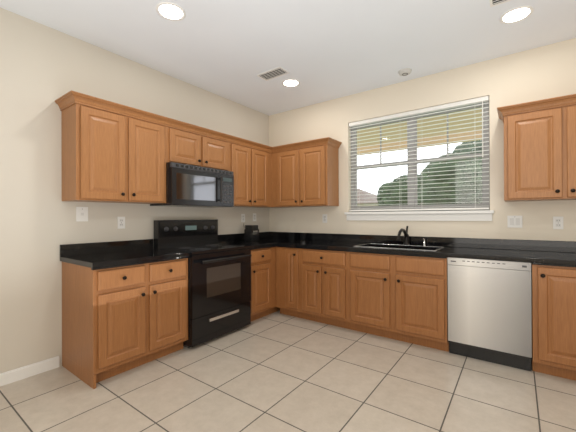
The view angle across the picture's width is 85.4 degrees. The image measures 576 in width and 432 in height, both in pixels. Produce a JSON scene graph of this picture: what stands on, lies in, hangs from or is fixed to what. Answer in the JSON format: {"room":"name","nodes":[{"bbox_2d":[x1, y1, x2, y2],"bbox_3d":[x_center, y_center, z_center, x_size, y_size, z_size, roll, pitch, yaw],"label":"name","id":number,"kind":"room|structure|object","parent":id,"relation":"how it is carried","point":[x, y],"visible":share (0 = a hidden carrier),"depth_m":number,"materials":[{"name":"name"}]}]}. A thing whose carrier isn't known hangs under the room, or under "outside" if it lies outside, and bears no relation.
{"room":"kitchen","nodes":[
{"label":"kitchen","id":0,"kind":"room"},
{"bbox_2d":[0,7,268,373],"bbox_3d":[-1.979,-0.146,2.638,0.150,2.800,5.800,0,0,36],"label":"wall","id":1,"kind":"structure","parent":0,"point":[43,68],"depth_m":2.56,"materials":[{"name":"paint"}]},
{"bbox_2d":[0,356,59,386],"bbox_3d":[-2.705,1.208,1.491,0.019,0.092,2.727,0,0,36],"label":"baseboard","id":2,"kind":"structure","parent":1,"relation":"attached to","point":[17,374],"depth_m":2.41,"materials":[{"name":"white wood"}]},
{"bbox_2d":[76,207,87,221],"bbox_3d":[-1.804,-0.016,2.736,0.007,0.128,0.092,0,0,36],"label":"electrical outlet plate","id":3,"kind":"object","parent":1,"relation":"attached to","point":[81,212],"depth_m":2.73,"materials":[{"name":"white plastic"}]},
{"bbox_2d":[59,90,170,203],"bbox_3d":[-1.540,-0.540,2.833,0.322,0.830,0.777,0,0,36],"label":"upper cabinet","id":4,"kind":"object","parent":1,"relation":"attached to","point":[113,152],"depth_m":2.64,"materials":[{"name":"brown wood"}]},
{"bbox_2d":[117,217,124,228],"bbox_3d":[-1.605,0.064,3.006,0.007,0.115,0.070,0,0,36],"label":"electrical outlet plate","id":5,"kind":"object","parent":1,"relation":"attached to","point":[120,220],"depth_m":3.00,"materials":[{"name":"white plastic"}]},
{"bbox_2d":[171,119,230,170],"bbox_3d":[-1.064,-0.741,3.482,0.322,0.428,0.831,0,0,36],"label":"upper cabinet","id":6,"kind":"object","parent":1,"relation":"attached to","point":[191,144],"depth_m":3.36,"materials":[{"name":"brown wood"}]},
{"bbox_2d":[150,162,233,207],"bbox_3d":[-1.016,-0.315,3.447,0.438,0.418,0.825,0,0,36],"label":"microwave","id":7,"kind":"object","parent":6,"relation":"attached to","point":[191,186],"visible":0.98,"depth_m":3.27,"materials":[{"name":"black"}]},
{"bbox_2d":[241,214,244,221],"bbox_3d":[-0.624,0.029,4.341,0.007,0.115,0.070,0,0,36],"label":"electrical outlet plate","id":8,"kind":"object","parent":1,"relation":"attached to","point":[242,215],"depth_m":4.33,"materials":[{"name":"white plastic"}]},
{"bbox_2d":[231,135,270,207],"bbox_3d":[-0.608,-0.540,4.100,0.322,0.830,0.705,0,0,36],"label":"upper cabinet","id":9,"kind":"object","parent":1,"relation":"attached to","point":[250,161],"depth_m":4.03,"materials":[{"name":"brown wood"}]},
{"bbox_2d":[0,310,575,431],"bbox_3d":[-0.181,1.293,1.315,4.600,0.100,5.800,0,0,36],"label":"floor","id":10,"kind":"structure","parent":0,"point":[277,371],"depth_m":2.21,"materials":[{"name":"tile"}]},
{"bbox_2d":[62,258,187,388],"bbox_3d":[-1.391,0.814,2.742,0.658,0.876,0.805,0,0,36],"label":"base cabinet","id":11,"kind":"object","parent":10,"relation":"on","point":[117,320],"visible":0.98,"depth_m":2.47,"materials":[{"name":"brown wood"}]},
{"bbox_2d":[60,239,189,269],"bbox_3d":[-1.408,0.314,2.745,0.632,0.151,0.820,0,0,36],"label":"countertop","id":12,"kind":"structure","parent":11,"relation":"on","point":[100,255],"depth_m":2.70,"materials":[{"name":"black stone"}]},
{"bbox_2d":[154,219,251,347],"bbox_3d":[-0.878,0.647,3.362,0.707,1.210,0.797,0,0,36],"label":"range","id":13,"kind":"object","parent":10,"relation":"on","point":[219,289],"visible":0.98,"depth_m":3.22,"materials":[{"name":"black metal"}]},
{"bbox_2d":[251,247,279,320],"bbox_3d":[-0.348,0.814,4.160,0.658,0.876,1.109,0,0,36],"label":"base cabinet","id":14,"kind":"object","parent":10,"relation":"on","point":[263,282],"visible":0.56,"depth_m":3.75,"materials":[{"name":"brown wood"}]},
{"bbox_2d":[218,232,275,249],"bbox_3d":[-0.547,0.314,3.913,0.635,0.151,0.477,0,0,36],"label":"countertop","id":15,"kind":"structure","parent":14,"relation":"on","point":[266,239],"depth_m":4.10,"materials":[{"name":"black stone"}]},
{"bbox_2d":[243,223,258,241],"bbox_3d":[-0.534,0.220,4.244,0.247,0.235,0.150,0,0,36],"label":"appliance","id":16,"kind":"object","parent":15,"relation":"on","point":[251,233],"visible":0.98,"depth_m":4.16,"materials":[{"name":"black plastic"}]},
{"bbox_2d":[276,247,371,328],"bbox_3d":[0.423,0.810,3.891,0.995,0.876,0.628,0,0,36],"label":"base cabinet","id":17,"kind":"object","parent":10,"relation":"on","point":[311,284],"depth_m":3.59,"materials":[{"name":"brown wood"}]},
{"bbox_2d":[276,232,575,266],"bbox_3d":[1.122,0.306,3.374,3.962,0.151,0.632,0,0,36],"label":"countertop","id":18,"kind":"structure","parent":17,"relation":"on","point":[536,252],"depth_m":3.12,"materials":[{"name":"black stone"}]},
{"bbox_2d":[355,243,443,250],"bbox_3d":[1.176,0.452,3.327,0.826,0.253,0.436,0,0,36],"label":"sink basin","id":19,"kind":"object","parent":18,"relation":"in","point":[399,248],"visible":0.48,"depth_m":3.31,"materials":[{"name":"silver metal"}]},
{"bbox_2d":[397,226,409,244],"bbox_3d":[1.258,0.220,3.414,0.071,0.217,0.340,0,0,36],"label":"faucet","id":20,"kind":"object","parent":18,"relation":"on","point":[406,236],"visible":1,"depth_m":3.49,"materials":[{"name":"black metal"}]},
{"bbox_2d":[348,263,448,351],"bbox_3d":[1.211,0.924,3.312,0.959,0.640,0.628,0,0,36],"label":"base cabinet","id":21,"kind":"object","parent":10,"relation":"on","point":[401,298],"depth_m":3.02,"materials":[{"name":"brown wood"}]},
{"bbox_2d":[447,257,531,370],"bbox_3d":[1.836,0.804,2.845,0.596,0.872,0.584,0,0,36],"label":"dishwasher","id":22,"kind":"object","parent":10,"relation":"on","point":[489,310],"visible":0.94,"depth_m":2.60,"materials":[{"name":"metal"}]},
{"bbox_2d":[531,263,575,380],"bbox_3d":[2.386,0.798,2.428,0.779,0.876,0.658,0,0,36],"label":"base cabinet","id":23,"kind":"object","parent":10,"relation":"on","point":[553,320],"visible":0.88,"depth_m":2.35,"materials":[{"name":"brown wood"}]},
{"bbox_2d":[0,0,575,115],"bbox_3d":[-0.192,-1.607,1.323,4.600,0.100,5.800,0,0,36],"label":"ceiling","id":24,"kind":"structure","parent":0,"point":[323,50],"depth_m":2.71,"materials":[{"name":"paint"}]},
{"bbox_2d":[156,2,185,20],"bbox_3d":[-0.888,-1.548,2.369,0.216,0.007,0.216,0,0,36],"label":"recessed light","id":25,"kind":"object","parent":24,"relation":"in","point":[170,11],"visible":1,"depth_m":2.36,"materials":[{"name":"white glass"}]},
{"bbox_2d":[256,67,289,80],"bbox_3d":[-0.165,-1.547,3.401,0.330,0.006,0.170,0,0,36],"label":"ceiling vent","id":26,"kind":"object","parent":24,"relation":"in","point":[273,73],"visible":1,"depth_m":3.39,"materials":[{"name":"white metal"}]},
{"bbox_2d":[282,79,299,86],"bbox_3d":[0.035,-1.548,3.639,0.216,0.007,0.216,0,0,36],"label":"recessed light","id":27,"kind":"object","parent":24,"relation":"in","point":[290,82],"visible":1,"depth_m":3.64,"materials":[{"name":"white glass"}]},
{"bbox_2d":[398,68,411,75],"bbox_3d":[1.255,-1.538,3.349,0.136,0.037,0.136,0,0,36],"label":"smoke detector","id":28,"kind":"object","parent":24,"relation":"attached to","point":[404,72],"visible":1,"depth_m":3.31,"materials":[{"name":"grey plastic"}]},
{"bbox_2d":[489,0,510,7],"bbox_3d":[1.590,-1.558,2.159,0.330,0.006,0.170,0,0,36],"label":"ceiling vent","id":29,"kind":"object","parent":24,"relation":"in","point":[493,3],"visible":1,"depth_m":2.27,"materials":[{"name":"white metal"}]},
{"bbox_2d":[499,6,533,23],"bbox_3d":[1.772,-1.558,2.423,0.216,0.007,0.216,0,0,36],"label":"recessed light","id":30,"kind":"object","parent":24,"relation":"in","point":[516,14],"visible":1,"depth_m":2.42,"materials":[{"name":"white"}]},
{"bbox_2d":[377,174,424,205],"bbox_3d":[7.208,-0.328,18.370,3.778,4.177,3.621,0,0,36],"label":"tree","id":31,"kind":"object","parent":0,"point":[391,190],"depth_m":17.58,"materials":[{"name":"green plant"}]},
{"bbox_2d":[269,38,575,240],"bbox_3d":[1.488,-0.157,3.595,4.300,2.800,0.150,0,0,36],"label":"wall","id":32,"kind":"structure","parent":0,"point":[542,72],"depth_m":3.29,"materials":[{"name":"paint"}]},
{"bbox_2d":[271,138,338,207],"bbox_3d":[0.215,-0.543,4.233,0.885,0.830,0.322,0,0,36],"label":"upper cabinet","id":33,"kind":"object","parent":32,"relation":"attached to","point":[303,174],"depth_m":4.04,"materials":[{"name":"brown wood"}]},
{"bbox_2d":[322,214,326,222],"bbox_3d":[0.498,0.034,4.222,0.070,0.115,0.007,0,0,36],"label":"electrical outlet plate","id":34,"kind":"object","parent":32,"relation":"attached to","point":[324,216],"depth_m":4.22,"materials":[{"name":"white plastic"}]},
{"bbox_2d":[344,102,493,220],"bbox_3d":[1.419,-0.576,3.602,1.605,1.258,0.170,0,0,36],"label":"window","id":35,"kind":"structure","parent":32,"relation":"in","point":[449,215],"depth_m":3.57,"materials":[{"name":"white"}]},
{"bbox_2d":[349,96,488,210],"bbox_3d":[1.411,-0.633,3.592,1.519,1.139,0.074,0,0,36],"label":"window blinds","id":36,"kind":"object","parent":35,"relation":"attached to","point":[474,101],"visible":0.96,"depth_m":3.51,"materials":[{"name":"white plastic"}]},
{"bbox_2d":[507,216,521,227],"bbox_3d":[2.172,0.054,2.988,0.116,0.115,0.010,0,0,36],"label":"electrical outlet plate","id":37,"kind":"object","parent":32,"relation":"attached to","point":[512,221],"depth_m":2.99,"materials":[{"name":"white plastic"}]},
{"bbox_2d":[497,94,575,201],"bbox_3d":[2.317,-0.556,2.669,0.863,0.830,0.353,0,0,36],"label":"upper cabinet","id":38,"kind":"object","parent":32,"relation":"attached to","point":[539,150],"visible":1,"depth_m":2.63,"materials":[{"name":"brown wood"}]},
{"bbox_2d":[553,217,562,228],"bbox_3d":[2.427,0.063,2.802,0.070,0.115,0.007,0,0,36],"label":"electrical outlet plate","id":39,"kind":"object","parent":32,"relation":"attached to","point":[557,221],"depth_m":2.80,"materials":[{"name":"white plastic"}]},
{"label":"outside","id":40,"kind":"structure","parent":0,"visible":0},
{"bbox_2d":[357,107,481,155],"bbox_3d":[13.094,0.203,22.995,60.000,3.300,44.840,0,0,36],"label":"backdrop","id":41,"kind":"structure","parent":40,"point":[431,131],"depth_m":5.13,"materials":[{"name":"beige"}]},
{"bbox_2d":[357,189,378,205],"bbox_3d":[8.723,-1.065,46.596,14.000,5.798,11.000,0,0,36],"label":"house","id":42,"kind":"structure","parent":41,"relation":"on","point":[360,195],"depth_m":40.40,"materials":[{"name":"beige"}]},
{"bbox_2d":[418,152,481,204],"bbox_3d":[7.509,-0.531,13.352,3.568,4.553,3.769,0,0,36],"label":"tree","id":43,"kind":"object","parent":41,"relation":"on","point":[459,188],"depth_m":12.26,"materials":[{"name":"green plant"}]},
{"bbox_2d":[452,140,481,162],"bbox_3d":[12.615,-1.633,19.110,5.223,6.748,5.300,0,0,36],"label":"tree","id":44,"kind":"object","parent":41,"relation":"on","point":[461,147],"depth_m":18.38,"materials":[{"name":"green plant"}]}
]}

